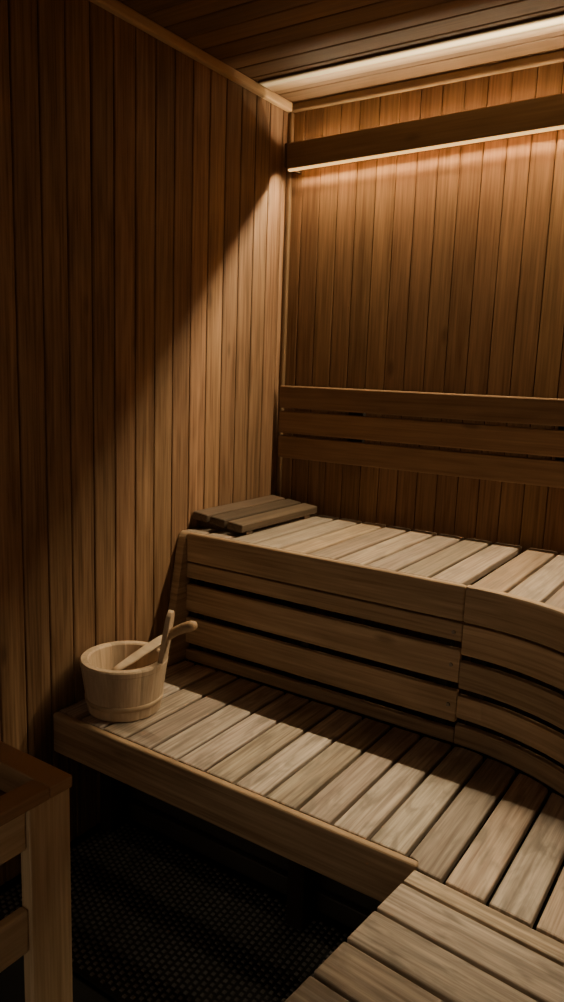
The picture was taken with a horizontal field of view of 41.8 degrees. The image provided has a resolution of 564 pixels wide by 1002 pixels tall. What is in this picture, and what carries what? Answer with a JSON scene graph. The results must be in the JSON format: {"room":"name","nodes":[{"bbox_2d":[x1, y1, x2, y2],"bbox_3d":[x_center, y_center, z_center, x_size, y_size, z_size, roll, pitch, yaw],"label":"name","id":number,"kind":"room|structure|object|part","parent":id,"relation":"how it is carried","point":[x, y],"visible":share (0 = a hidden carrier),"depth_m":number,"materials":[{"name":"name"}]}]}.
{"room":"sauna","nodes":[
{"label":"sauna","id":0,"kind":"room"},
{"bbox_2d":[0,0,288,885],"bbox_3d":[-0.791,-0.109,1.836,0.060,2.414,2.732,9,12,33],"label":"wall","id":1,"kind":"structure","parent":0,"point":[143,187],"depth_m":2.17,"materials":[{"name":"brown wood"}]},
{"bbox_2d":[89,0,291,111],"bbox_3d":[-0.712,-1.277,1.611,0.024,0.032,2.678,9,12,33],"label":"trim","id":2,"kind":"structure","parent":1,"relation":"attached to","point":[115,7],"depth_m":2.24,"materials":[{"name":"brown wood"}]},
{"bbox_2d":[123,783,549,929],"bbox_3d":[0.423,1.010,1.824,2.250,0.300,0.085,9,12,33],"label":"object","id":3,"kind":"structure","parent":1,"relation":"attached to","point":[337,901],"depth_m":2.15,"materials":[{"name":"tile"}]},
{"bbox_2d":[0,792,563,1001],"bbox_3d":[0.136,1.246,1.437,2.370,0.050,2.820,9,12,33],"label":"floor","id":4,"kind":"structure","parent":0,"point":[12,983],"depth_m":1.77,"materials":[{"name":"tile"}]},
{"bbox_2d":[0,741,72,1001],"bbox_3d":[-0.852,0.865,1.349,0.568,0.660,0.716,9,12,33],"label":"guard","id":5,"kind":"object","parent":4,"relation":"on","point":[34,793],"visible":1,"depth_m":1.42,"materials":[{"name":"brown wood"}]},
{"bbox_3d":[-0.669,0.565,1.586,0.482,0.083,0.020,9,12,33],"label":"rail","id":6,"kind":"part","parent":5,"relation":"part of","materials":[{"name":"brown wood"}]},
{"bbox_3d":[-0.626,0.641,1.161,0.021,0.083,0.520,9,12,33],"label":"rail","id":7,"kind":"part","parent":5,"relation":"part of","materials":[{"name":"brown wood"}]},
{"bbox_3d":[-0.634,0.849,1.197,0.021,0.090,0.520,9,12,33],"label":"rail","id":8,"kind":"part","parent":5,"relation":"part of","materials":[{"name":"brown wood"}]},
{"bbox_3d":[-0.640,0.588,1.132,0.050,0.025,0.662,9,12,33],"label":"rail","id":9,"kind":"part","parent":5,"relation":"part of","materials":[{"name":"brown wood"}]},
{"bbox_3d":[-0.657,0.511,1.567,0.568,0.025,0.054,9,12,33],"label":"rail","id":10,"kind":"part","parent":5,"relation":"part of","materials":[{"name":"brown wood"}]},
{"bbox_3d":[-0.462,0.872,1.460,0.030,0.635,0.095,9,12,33],"label":"post","id":11,"kind":"part","parent":5,"relation":"part of","materials":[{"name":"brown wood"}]},
{"bbox_2d":[0,818,352,1001],"bbox_3d":[-0.211,1.122,1.892,1.090,0.012,0.505,9,12,33],"label":"floor mat","id":12,"kind":"object","parent":4,"relation":"on","point":[153,919],"visible":0.75,"depth_m":1.92,"materials":[{"name":"black rubber"}]},
{"bbox_2d":[53,661,563,943],"bbox_3d":[0.112,0.899,1.957,1.554,0.450,0.578,9,12,33],"label":"bench","id":13,"kind":"object","parent":4,"relation":"on","point":[347,799],"visible":0.9,"depth_m":1.84,"materials":[{"name":"brown wood"}]},
{"bbox_3d":[-0.532,0.851,2.307,0.050,0.380,0.050,9,12,33],"label":"leg","id":14,"kind":"part","parent":13,"relation":"part of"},
{"bbox_2d":[79,610,197,722],"bbox_3d":[-0.426,0.460,2.140,0.337,0.312,0.254,9,12,33],"label":"bucket","id":15,"kind":"object","parent":13,"relation":"on","point":[132,693],"visible":1,"depth_m":2.09,"materials":[{"name":"brown wood"}]},
{"bbox_2d":[111,635,161,669],"bbox_3d":[-0.450,0.482,2.217,0.220,0.137,0.066,-3,11,-28],"label":"ladle","id":16,"kind":"object","parent":15,"relation":"on","point":[156,642],"visible":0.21,"depth_m":2.21,"materials":[{"name":"brown wood"}]},
{"bbox_3d":[-0.334,0.400,2.129,0.044,0.184,0.048,4,10,10],"label":"handle","id":17,"kind":"part","parent":15,"relation":"part of","materials":[{"name":"brown wood"}]},
{"bbox_3d":[0.050,0.938,1.928,0.050,0.380,0.050,9,12,33],"label":"leg","id":18,"kind":"part","parent":13,"relation":"part of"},
{"bbox_2d":[167,514,521,821],"bbox_3d":[0.194,0.575,2.518,1.005,0.901,0.680,9,12,33],"label":"bench","id":19,"kind":"object","parent":4,"relation":"on","point":[418,571],"visible":0.89,"depth_m":2.26,"materials":[{"name":"brown wood"}]},
{"bbox_3d":[-0.361,0.328,2.506,0.033,0.450,0.106,9,12,33],"label":"panel","id":20,"kind":"part","parent":19,"relation":"part of","materials":[{"name":"brown wood"}]},
{"bbox_3d":[-0.301,0.558,2.588,0.032,0.876,0.038,9,12,33],"label":"leg","id":21,"kind":"part","parent":19,"relation":"part of","materials":[{"name":"brown wood"}]},
{"bbox_2d":[193,495,316,534],"bbox_3d":[-0.086,0.046,2.696,0.215,0.059,0.485,9,12,33],"label":"headrest cover","id":22,"kind":"object","parent":19,"relation":"on","point":[242,517],"visible":1,"depth_m":2.61,"materials":[{"name":"brown wood"}]},
{"bbox_3d":[0.074,0.614,2.344,0.032,0.876,0.038,9,12,33],"label":"leg","id":23,"kind":"part","parent":19,"relation":"part of","materials":[{"name":"brown wood"}]},
{"bbox_3d":[0.231,0.136,2.491,0.984,0.024,0.574,9,12,33],"label":"slatted seat","id":24,"kind":"part","parent":19,"relation":"part of","materials":[{"name":"brown wood"}]},
{"bbox_3d":[0.448,0.670,2.101,0.032,0.876,0.038,9,12,33],"label":"leg","id":25,"kind":"part","parent":19,"relation":"part of","materials":[{"name":"brown wood"}]},
{"bbox_2d":[284,870,563,1001],"bbox_3d":[0.106,1.066,1.009,0.450,0.450,1.055,10,13,38],"label":"bench","id":26,"kind":"object","parent":4,"relation":"on","point":[428,940],"visible":1,"depth_m":1.29,"materials":[{"name":"brown wood"}]},
{"bbox_2d":[454,548,563,836],"bbox_3d":[0.965,0.744,1.711,1.187,0.901,1.196,9,12,33],"label":"bench","id":27,"kind":"object","parent":4,"relation":"on","point":[514,615],"visible":0.97,"depth_m":1.92,"materials":[{"name":"brown wood"}]},
{"bbox_3d":[0.533,0.682,2.048,0.046,0.875,0.046,10,12,37],"label":"leg","id":28,"kind":"part","parent":27,"relation":"part of","materials":[{"name":"brown wood"}]},
{"bbox_3d":[0.982,0.313,1.635,1.183,0.024,1.196,9,12,33],"label":"slatted seat","id":29,"kind":"part","parent":27,"relation":"part of","materials":[{"name":"brown wood"}]},
{"bbox_2d":[118,0,563,102],"bbox_3d":[0.222,-1.185,1.010,2.370,0.060,2.820,9,12,33],"label":"ceiling","id":30,"kind":"structure","parent":0,"point":[259,39],"depth_m":2.13,"materials":[{"name":"brown wood"}]},
{"bbox_2d":[258,12,563,91],"bbox_3d":[0.855,-1.294,1.958,2.190,0.008,0.092,9,12,33],"label":"recessed light","id":31,"kind":"object","parent":30,"relation":"in","point":[552,23],"visible":1,"depth_m":2.23,"materials":[{"name":"white plastic"}]},
{"bbox_2d":[270,62,563,796],"bbox_3d":[0.943,-0.140,2.360,2.370,2.414,0.060,9,12,33],"label":"wall","id":32,"kind":"structure","parent":0,"point":[441,270],"depth_m":2.54,"materials":[{"name":"brown wood"}]},
{"bbox_2d":[275,113,293,496],"bbox_3d":[0.009,-0.702,2.855,0.020,1.484,0.020,9,12,33],"label":"trim","id":33,"kind":"structure","parent":32,"relation":"attached to","point":[288,198],"depth_m":2.83,"materials":[{"name":"brown wood"}]},
{"bbox_2d":[278,385,563,488],"bbox_3d":[0.917,-0.176,2.305,2.204,0.278,0.049,9,12,33],"label":"backrest","id":34,"kind":"object","parent":32,"relation":"attached to","point":[357,427],"visible":1,"depth_m":2.54,"materials":[{"name":"brown wood"}]},
{"bbox_2d":[284,93,563,173],"bbox_3d":[0.940,-1.123,2.112,2.170,0.095,0.104,8,11,33],"label":"valance","id":35,"kind":"object","parent":32,"relation":"attached to","point":[546,113],"visible":1,"depth_m":2.35,"materials":[{"name":"brown wood"}]},
{"bbox_2d":[289,50,563,112],"bbox_3d":[0.962,-1.308,2.120,2.250,0.030,0.022,9,12,33],"label":"trim","id":36,"kind":"structure","parent":32,"relation":"attached to","point":[556,56],"depth_m":2.41,"materials":[{"name":"brown wood"}]}
]}

